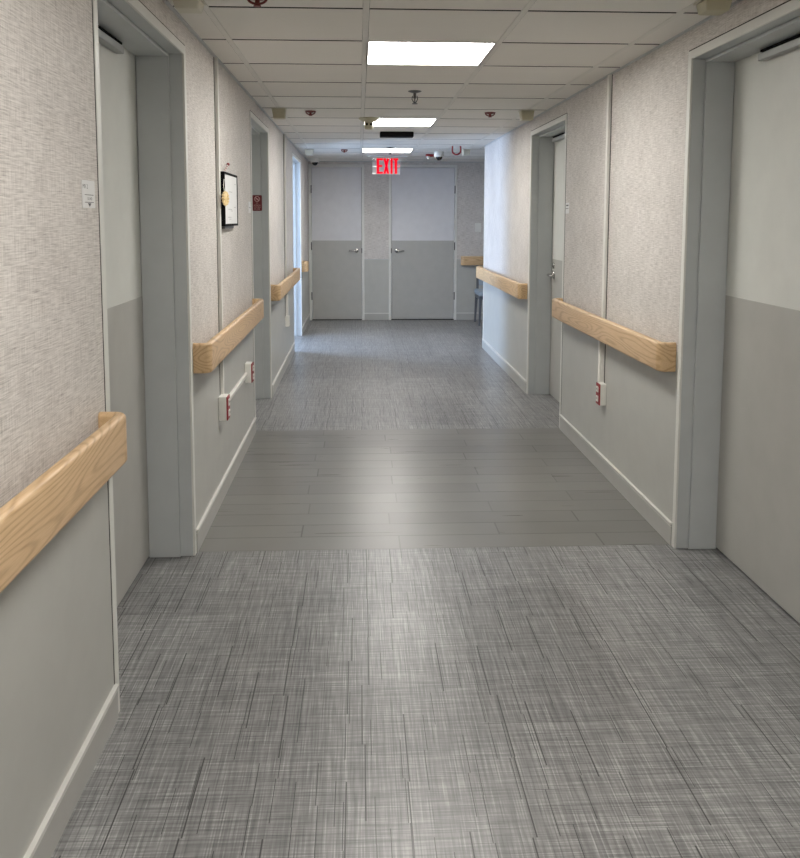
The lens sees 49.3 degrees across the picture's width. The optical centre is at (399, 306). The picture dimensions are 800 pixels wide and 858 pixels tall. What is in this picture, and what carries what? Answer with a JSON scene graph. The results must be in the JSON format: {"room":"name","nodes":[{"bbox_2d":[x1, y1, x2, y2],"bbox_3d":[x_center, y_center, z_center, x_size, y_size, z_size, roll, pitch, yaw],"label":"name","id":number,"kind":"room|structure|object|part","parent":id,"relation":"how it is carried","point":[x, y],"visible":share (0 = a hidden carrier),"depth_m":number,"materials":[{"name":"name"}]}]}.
{"room":"hospital interior","nodes":[
{"label":"hospital interior","id":0,"kind":"room"},
{"bbox_2d":[0,0,308,857],"bbox_3d":[-1.018,-0.070,3.678,0.260,2.300,17.420,0,6,-3],"label":"wall","id":1,"kind":"structure","parent":0,"point":[57,668],"depth_m":2.13,"materials":[{"name":"beige paint"}]},
{"bbox_2d":[0,412,126,592],"bbox_3d":[-0.705,0.539,0.628,0.078,0.139,3.605,0,6,-3],"label":"handrail","id":2,"kind":"object","parent":1,"relation":"attached to","point":[32,518],"visible":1,"depth_m":1.84,"materials":[{"name":"brown wood"}]},
{"bbox_2d":[81,180,94,207],"bbox_3d":[-0.822,-0.297,2.298,0.003,0.072,0.105,0,6,-3],"label":"room sign","id":3,"kind":"object","parent":1,"relation":"attached to","point":[88,187],"visible":1,"depth_m":2.29,"materials":[{"name":"white plastic"}]},
{"bbox_2d":[92,0,196,713],"bbox_3d":[-0.986,0.063,3.059,0.262,2.161,1.274,0,6,-3],"label":"door","id":4,"kind":"structure","parent":1,"relation":"in","point":[140,64],"depth_m":3.56,"materials":[{"name":"paint"}]},
{"bbox_3d":[-1.027,-0.940,2.923,0.020,0.023,0.635,0,6,-3],"label":"closer arm","id":5,"kind":"part","parent":4,"relation":"part of","materials":[{"name":"black plastic"}]},
{"bbox_3d":[-1.050,0.572,3.108,0.002,1.118,1.178,0,6,-3],"label":"protection panel","id":6,"kind":"part","parent":4,"relation":"part of","materials":[{"name":"grey laminate"}]},
{"bbox_2d":[23,313,309,857],"bbox_3d":[-0.884,1.022,3.796,0.013,0.104,17.420,0,6,-3],"label":"baseboard","id":7,"kind":"structure","parent":1,"relation":"attached to","point":[53,825],"depth_m":2.30,"materials":[{"name":"grey plastic"}]},
{"bbox_2d":[213,57,224,394],"bbox_3d":[-0.914,-0.367,4.402,0.017,1.744,0.044,0,6,-3],"label":"trim","id":8,"kind":"structure","parent":1,"relation":"attached to","point":[215,59],"depth_m":4.38,"materials":[{"name":"white plastic"}]},
{"bbox_2d":[218,394,229,420],"bbox_3d":[-0.896,0.514,4.458,0.051,0.125,0.085,0,6,-3],"label":"wall outlet","id":9,"kind":"object","parent":1,"relation":"attached to","point":[223,399],"visible":1,"depth_m":4.42,"materials":[{"name":"white plastic"}]},
{"bbox_3d":[-0.879,0.514,4.459,0.006,0.121,0.081,0,6,-3],"label":"plate","id":10,"kind":"part","parent":9,"relation":"part of","materials":[{"name":"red plastic"}]},
{"bbox_2d":[221,183,228,205],"bbox_3d":[-0.880,-0.578,4.390,0.033,0.137,0.064,1,6,5],"label":"hanging ornament","id":11,"kind":"object","parent":1,"relation":"hanging from","point":[225,196],"visible":1,"depth_m":4.38,"materials":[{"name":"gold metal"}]},
{"bbox_2d":[193,298,263,373],"bbox_3d":[-0.900,0.115,4.797,0.078,0.132,2.125,0,6,-3],"label":"handrail","id":12,"kind":"object","parent":1,"relation":"attached to","point":[207,356],"visible":1,"depth_m":4.15,"materials":[{"name":"brown wood"}]},
{"bbox_2d":[220,171,237,228],"bbox_3d":[-0.919,-0.567,4.669,0.032,0.292,0.470,0,6,-3],"label":"frame","id":13,"kind":"object","parent":1,"relation":"attached to","point":[229,213],"visible":0.88,"depth_m":4.61,"materials":[{"name":"black plastic"}]},
{"bbox_2d":[229,372,247,399],"bbox_3d":[-0.936,0.467,4.965,0.020,0.024,0.940,0,6,-3],"label":"wire raceway","id":14,"kind":"object","parent":1,"relation":"attached to","point":[237,386],"visible":0.56,"depth_m":5.03,"materials":[{"name":"white plastic"}]},
{"bbox_2d":[245,361,253,382],"bbox_3d":[-0.944,0.410,5.472,0.051,0.125,0.085,0,6,-3],"label":"wall outlet","id":15,"kind":"object","parent":1,"relation":"attached to","point":[249,365],"visible":1,"depth_m":5.43,"materials":[{"name":"white plastic"}]},
{"bbox_3d":[-0.927,0.410,5.473,0.006,0.121,0.081,0,6,-3],"label":"plate","id":16,"kind":"part","parent":15,"relation":"part of","materials":[{"name":"red plastic"}]},
{"bbox_2d":[248,202,250,212],"bbox_3d":[-0.981,-0.649,5.674,0.003,0.072,0.100,0,6,-3],"label":"room sign","id":17,"kind":"object","parent":1,"relation":"attached to","point":[249,203],"visible":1,"depth_m":5.67,"materials":[{"name":"white plastic"}]},
{"bbox_2d":[250,110,271,417],"bbox_3d":[-1.143,-0.278,6.401,0.262,2.161,1.169,0,6,-3],"label":"door","id":18,"kind":"structure","parent":1,"relation":"in","point":[259,132],"depth_m":6.92,"materials":[{"name":"paint"}]},
{"bbox_2d":[252,195,261,210],"bbox_3d":[-1.128,-0.821,6.876,0.076,0.124,0.005,0,6,-3],"label":"no smoking sign","id":19,"kind":"object","parent":18,"relation":"attached to","point":[256,199],"visible":0.99,"depth_m":6.88,"materials":[{"name":"red plastic"}]},
{"bbox_2d":[283,134,286,315],"bbox_3d":[-1.099,-0.769,8.348,0.017,1.744,0.082,0,6,-3],"label":"trim","id":20,"kind":"structure","parent":1,"relation":"attached to","point":[284,135],"depth_m":8.34,"materials":[{"name":"white plastic"}]},
{"bbox_2d":[271,268,299,300],"bbox_3d":[-1.063,-0.237,8.253,0.078,0.132,2.450,0,6,-3],"label":"handrail","id":21,"kind":"object","parent":1,"relation":"attached to","point":[279,291],"visible":1,"depth_m":7.53,"materials":[{"name":"brown wood"}]},
{"bbox_2d":[285,315,289,326],"bbox_3d":[-1.089,0.136,8.446,0.041,0.105,0.080,0,6,-3],"label":"box","id":22,"kind":"object","parent":1,"relation":"attached to","point":[287,317],"visible":1,"depth_m":8.41,"materials":[{"name":"white plastic"}]},
{"bbox_2d":[292,152,301,335],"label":"door","id":23,"kind":"structure","parent":1,"relation":"in","point":[296,162],"depth_m":10.67,"materials":[{"name":"paint"}]},
{"bbox_2d":[302,261,308,271],"bbox_3d":[-1.188,-0.510,10.931,0.078,0.132,0.220,0,6,-3],"label":"handrail","id":24,"kind":"object","parent":1,"relation":"attached to","point":[305,264],"visible":1,"depth_m":10.83,"materials":[{"name":"brown wood"}]},
{"bbox_2d":[361,167,391,242],"bbox_3d":[1.154,-0.949,12.597,4.915,2.250,0.018,0,6,-3],"label":"trim","id":25,"kind":"structure","parent":0,"point":[361,167],"depth_m":12.46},
{"bbox_2d":[308,162,484,312],"bbox_3d":[1.027,-0.967,12.523,5.175,2.300,0.150,0,6,-3],"label":"wall","id":26,"kind":"structure","parent":0,"point":[470,177],"depth_m":12.40,"materials":[{"name":"grey paint"}]},
{"bbox_2d":[308,164,364,319],"bbox_3d":[-0.899,-0.912,12.403,0.783,2.208,0.180,0,6,-3],"label":"door","id":27,"kind":"structure","parent":26,"relation":"in","point":[336,229],"depth_m":12.37,"materials":[{"name":"paint"}]},
{"bbox_3d":[-0.899,-0.384,12.428,0.697,1.124,0.002,0,6,-3],"label":"protection panel","id":28,"kind":"part","parent":27,"relation":"part of","materials":[{"name":"grey laminate"}]},
{"bbox_2d":[389,164,457,319],"bbox_3d":[0.325,-0.916,12.460,0.972,2.208,0.180,0,6,-3],"label":"door","id":29,"kind":"structure","parent":26,"relation":"in","point":[423,247],"depth_m":12.43,"materials":[{"name":"paint"}]},
{"bbox_3d":[0.325,-0.388,12.485,0.886,1.124,0.002,0,6,-3],"label":"protection panel","id":30,"kind":"part","parent":29,"relation":"part of","materials":[{"name":"grey laminate"}]},
{"bbox_2d":[365,313,482,319],"bbox_3d":[1.552,0.132,12.578,4.126,0.104,0.013,0,6,-3],"label":"baseboard","id":31,"kind":"structure","parent":26,"relation":"attached to","point":[368,316],"depth_m":12.50,"materials":[{"name":"grey plastic"}]},
{"bbox_2d":[461,256,483,265],"bbox_3d":[1.944,-0.662,12.483,2.148,0.132,0.078,0,6,-3],"label":"handrail","id":32,"kind":"object","parent":26,"relation":"attached to","point":[465,260],"visible":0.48,"depth_m":12.40,"materials":[{"name":"brown wood"}]},
{"bbox_2d":[51,320,799,857],"bbox_3d":[-0.298,1.053,4.305,8.900,0.060,18.670,0,6,-3],"label":"floor","id":33,"kind":"structure","parent":0,"point":[414,618],"depth_m":2.92,"materials":[{"name":"plastic"}]},
{"bbox_2d":[474,265,482,325],"bbox_3d":[1.281,-0.165,12.053,0.461,0.800,0.550,0,6,-3],"label":"upholstered chair","id":34,"kind":"object","parent":33,"relation":"on","point":[478,292],"visible":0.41,"depth_m":12.06,"materials":[{"name":"blue fabric"}]},
{"bbox_3d":[1.069,0.035,12.261,0.043,0.360,0.070,0,6,-3],"label":"leg","id":35,"kind":"part","parent":34,"relation":"part of","materials":[{"name":"grey paint"}]},
{"bbox_3d":[1.089,-0.366,12.245,0.032,0.440,0.109,0,6,-3],"label":"post","id":36,"kind":"part","parent":34,"relation":"part of","materials":[{"name":"grey paint"}]},
{"bbox_3d":[1.283,-0.201,12.009,0.461,0.070,0.470,0,6,-3],"label":"seat","id":37,"kind":"part","parent":34,"relation":"part of","materials":[{"name":"blue fabric"}]},
{"bbox_3d":[1.089,0.078,11.836,0.043,0.360,0.041,0,6,-3],"label":"leg","id":38,"kind":"part","parent":34,"relation":"part of","materials":[{"name":"grey paint"}]},
{"bbox_2d":[162,0,742,161],"bbox_3d":[1.514,-1.218,3.680,5.325,0.106,17.720,0,6,-3],"label":"ceiling","id":39,"kind":"structure","parent":0,"point":[298,56],"depth_m":4.39,"materials":[{"name":"tile"}]},
{"bbox_2d":[173,0,206,13],"bbox_3d":[-0.775,-1.105,3.192,0.112,0.040,0.112,0,6,-3],"label":"recessed light","id":40,"kind":"object","parent":39,"relation":"in","point":[182,6],"visible":1,"depth_m":3.15,"materials":[{"name":"white plastic"}]},
{"bbox_2d":[247,0,267,6],"bbox_3d":[-0.515,-1.103,3.144,0.084,0.035,0.084,0,6,-3],"label":"sprinkler","id":41,"kind":"object","parent":39,"relation":"attached to","point":[257,3],"visible":1,"depth_m":3.14,"materials":[{"name":"red metal"}]},
{"bbox_2d":[271,108,286,118],"bbox_3d":[-0.881,-1.410,6.356,0.109,0.074,0.109,0,6,-3],"label":"light","id":42,"kind":"object","parent":39,"relation":"attached to","point":[278,113],"visible":1,"depth_m":6.31,"materials":[{"name":"white plastic"}]},
{"bbox_2d":[304,149,313,154],"bbox_3d":[-1.054,-1.800,10.132,0.112,0.065,0.112,0,6,-3],"label":"light","id":43,"kind":"object","parent":39,"relation":"attached to","point":[307,151],"visible":1,"depth_m":10.09,"materials":[{"name":"white plastic"}]},
{"bbox_2d":[305,110,315,115],"bbox_3d":[-0.668,-1.445,6.503,0.084,0.035,0.084,0,6,-3],"label":"sprinkler","id":44,"kind":"object","parent":39,"relation":"attached to","point":[310,112],"visible":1,"depth_m":6.49,"materials":[{"name":"red metal"}]},
{"bbox_2d":[310,158,318,165],"bbox_3d":[-1.131,-1.929,11.574,0.115,0.101,0.115,0,6,-3],"label":"dome camera","id":45,"kind":"object","parent":39,"relation":"attached to","point":[314,161],"visible":1,"depth_m":11.53,"materials":[{"name":"white plastic"}]},
{"bbox_2d":[359,117,378,129],"bbox_3d":[-0.249,-1.463,6.954,0.163,0.090,0.163,0,6,-3],"label":"emergency light","id":46,"kind":"object","parent":39,"relation":"attached to","point":[368,125],"visible":1,"depth_m":6.92,"materials":[{"name":"plastic"}]},
{"bbox_2d":[367,155,407,173],"bbox_3d":[-0.162,-1.806,11.079,0.520,0.241,0.070,0,6,-3],"label":"exit sign","id":47,"kind":"object","parent":39,"relation":"hanging from","point":[378,159],"visible":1,"depth_m":11.07,"materials":[{"name":"red plastic"}]},
{"bbox_2d":[362,148,412,152],"bbox_3d":[-0.152,-1.864,10.304,0.598,0.031,0.602,0,6,-3],"label":"recessed light","id":48,"kind":"object","parent":39,"relation":"in","point":[364,150],"visible":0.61,"depth_m":10.43,"materials":[{"name":"plastic"}]},
{"bbox_2d":[363,149,411,151],"bbox_3d":[-0.152,-1.864,10.304,0.574,0.007,0.574,0,6,-3],"label":"diffuser","id":49,"kind":"object","parent":48,"relation":"attached to","point":[364,150],"depth_m":10.42,"materials":[{"name":"white plastic"}]},
{"bbox_2d":[380,131,413,137],"bbox_3d":[-0.032,-1.599,8.085,0.310,0.046,0.143,0,6,-3],"label":"ceiling vent","id":50,"kind":"object","parent":39,"relation":"in","point":[383,134],"visible":1,"depth_m":8.02,"materials":[{"name":"black plastic"}]},
{"bbox_2d":[363,118,436,126],"bbox_3d":[-0.009,-1.555,7.275,0.598,0.031,0.602,0,6,-3],"label":"recessed light","id":51,"kind":"object","parent":39,"relation":"in","point":[408,122],"visible":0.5,"depth_m":7.37,"materials":[{"name":"plastic"}]},
{"bbox_2d":[364,119,434,124],"bbox_3d":[-0.009,-1.555,7.275,0.574,0.007,0.574,0,6,-3],"label":"diffuser","id":52,"kind":"object","parent":51,"relation":"attached to","point":[381,121],"depth_m":7.36,"materials":[{"name":"white plastic"}]},
{"bbox_2d":[408,90,421,103],"bbox_3d":[0.093,-1.316,5.475,0.084,0.080,0.084,0,6,-3],"label":"sprinkler","id":53,"kind":"object","parent":39,"relation":"attached to","point":[414,92],"visible":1,"depth_m":5.46,"materials":[{"name":"grey metal"}]},
{"bbox_2d":[426,154,433,158],"bbox_3d":[0.399,-1.869,10.831,0.153,0.063,0.072,0,6,-3],"label":"fire alarm strobe","id":54,"kind":"object","parent":39,"relation":"attached to","point":[428,156],"visible":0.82,"depth_m":10.82,"materials":[{"name":"red plastic"}]},
{"bbox_2d":[366,41,496,65],"bbox_3d":[0.133,-1.246,4.246,0.598,0.031,0.602,0,6,-3],"label":"recessed light","id":55,"kind":"object","parent":39,"relation":"in","point":[441,53],"visible":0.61,"depth_m":4.26,"materials":[{"name":"plastic"}]},
{"bbox_2d":[434,151,443,160],"bbox_3d":[0.468,-1.810,10.454,0.119,0.105,0.119,0,6,-3],"label":"dome camera","id":56,"kind":"object","parent":39,"relation":"attached to","point":[438,155],"visible":1,"depth_m":10.41,"materials":[{"name":"white plastic"}]},
{"bbox_2d":[462,149,470,155],"bbox_3d":[0.765,-1.790,10.087,0.097,0.068,0.097,0,6,-3],"label":"light","id":57,"kind":"object","parent":39,"relation":"attached to","point":[465,152],"visible":0.9,"depth_m":10.05,"materials":[{"name":"white plastic"}]},
{"bbox_2d":[485,112,495,117],"bbox_3d":[0.680,-1.450,6.576,0.084,0.035,0.084,0,6,-3],"label":"sprinkler","id":58,"kind":"object","parent":39,"relation":"attached to","point":[486,113],"visible":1,"depth_m":6.57,"materials":[{"name":"red metal"}]},
{"bbox_2d":[518,110,534,120],"bbox_3d":[0.937,-1.415,6.441,0.109,0.074,0.109,0,6,-3],"label":"light","id":59,"kind":"object","parent":39,"relation":"attached to","point":[525,115],"visible":1,"depth_m":6.40,"materials":[{"name":"white plastic"}]},
{"bbox_2d":[693,0,731,15],"bbox_3d":[1.147,-1.097,3.182,0.112,0.046,0.112,0,6,-3],"label":"light","id":60,"kind":"object","parent":39,"relation":"attached to","point":[704,7],"visible":1,"depth_m":3.14,"materials":[{"name":"white plastic"}]},
{"bbox_2d":[483,0,787,521],"bbox_3d":[1.413,0.060,2.442,0.260,2.300,14.710,0,6,-3],"label":"wall","id":61,"kind":"structure","parent":0,"point":[634,431],"depth_m":4.67,"materials":[{"name":"beige paint"}]},
{"bbox_2d":[483,146,485,323],"bbox_3d":[0.956,-0.707,9.728,0.038,2.140,0.038,0,6,-3],"label":"trim","id":62,"kind":"structure","parent":61,"relation":"attached to","point":[485,146],"depth_m":9.69,"materials":[{"name":"white plastic"}]},
{"bbox_2d":[476,266,526,298],"bbox_3d":[0.958,-0.263,8.546,0.078,0.132,2.650,0,6,-3],"label":"handrail","id":63,"kind":"object","parent":61,"relation":"attached to","point":[518,290],"visible":1,"depth_m":7.96,"materials":[{"name":"brown wood"}]},
{"bbox_2d":[526,113,566,423],"bbox_3d":[1.217,-0.290,6.563,0.262,2.161,1.244,0,6,-3],"label":"door","id":64,"kind":"structure","parent":61,"relation":"in","point":[548,147],"depth_m":7.08,"materials":[{"name":"paint"}]},
{"bbox_3d":[1.219,-0.254,7.005,0.060,0.062,0.140,0,6,-3],"label":"handle","id":65,"kind":"part","parent":64,"relation":"part of","materials":[{"name":"metal"}]},
{"bbox_3d":[1.269,0.219,6.618,0.002,1.118,1.148,0,6,-3],"label":"protection panel","id":66,"kind":"part","parent":64,"relation":"part of","materials":[{"name":"grey laminate"}]},
{"bbox_2d":[565,203,568,213],"bbox_3d":[1.120,-0.661,5.832,0.003,0.072,0.090,0,6,-3],"label":"room sign","id":67,"kind":"object","parent":61,"relation":"attached to","point":[567,204],"visible":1,"depth_m":5.82,"materials":[{"name":"white plastic"}]},
{"bbox_2d":[482,338,671,544],"bbox_3d":[1.274,1.153,2.547,0.013,0.104,14.710,0,6,-3],"label":"baseboard","id":68,"kind":"structure","parent":61,"relation":"attached to","point":[639,501],"depth_m":4.84,"materials":[{"name":"grey plastic"}]},
{"bbox_2d":[597,341,601,381],"bbox_3d":[1.140,0.299,4.975,0.015,0.259,0.028,0,6,-3],"label":"wire raceway","id":69,"kind":"object","parent":61,"relation":"attached to","point":[599,342],"visible":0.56,"depth_m":4.97,"materials":[{"name":"white plastic"}]},
{"bbox_2d":[596,382,605,405],"bbox_3d":[1.143,0.494,4.964,0.045,0.125,0.078,0,6,-3],"label":"wall outlet","id":70,"kind":"object","parent":61,"relation":"attached to","point":[600,386],"visible":1,"depth_m":4.93,"materials":[{"name":"white plastic"}]},
{"bbox_3d":[1.129,0.494,4.964,0.006,0.121,0.074,0,6,-3],"label":"plate","id":71,"kind":"part","parent":70,"relation":"part of","materials":[{"name":"red plastic"}]},
{"bbox_2d":[601,74,612,382],"bbox_3d":[1.158,-0.413,4.896,0.017,1.744,0.046,0,6,-3],"label":"trim","id":72,"kind":"structure","parent":61,"relation":"attached to","point":[609,77],"depth_m":4.87,"materials":[{"name":"white plastic"}]},
{"bbox_2d":[552,298,676,371],"bbox_3d":[1.128,0.113,4.917,0.078,0.132,2.175,0,6,-3],"label":"handrail","id":73,"kind":"object","parent":61,"relation":"attached to","point":[660,356],"visible":1,"depth_m":4.40,"materials":[{"name":"brown wood"}]},
{"bbox_2d":[671,0,799,623],"bbox_3d":[1.376,0.056,3.169,0.262,2.161,1.272,0,6,-3],"label":"door","id":74,"kind":"structure","parent":61,"relation":"in","point":[736,484],"depth_m":3.55,"materials":[{"name":"paint"}]},
{"bbox_3d":[1.429,0.565,3.223,0.002,1.118,1.176,0,6,-3],"label":"protection panel","id":75,"kind":"part","parent":74,"relation":"part of","materials":[{"name":"grey laminate"}]},
{"bbox_3d":[1.412,-0.951,3.076,0.020,0.023,0.575,0,6,-3],"label":"closer arm","id":76,"kind":"part","parent":74,"relation":"part of","materials":[{"name":"black plastic"}]}
]}

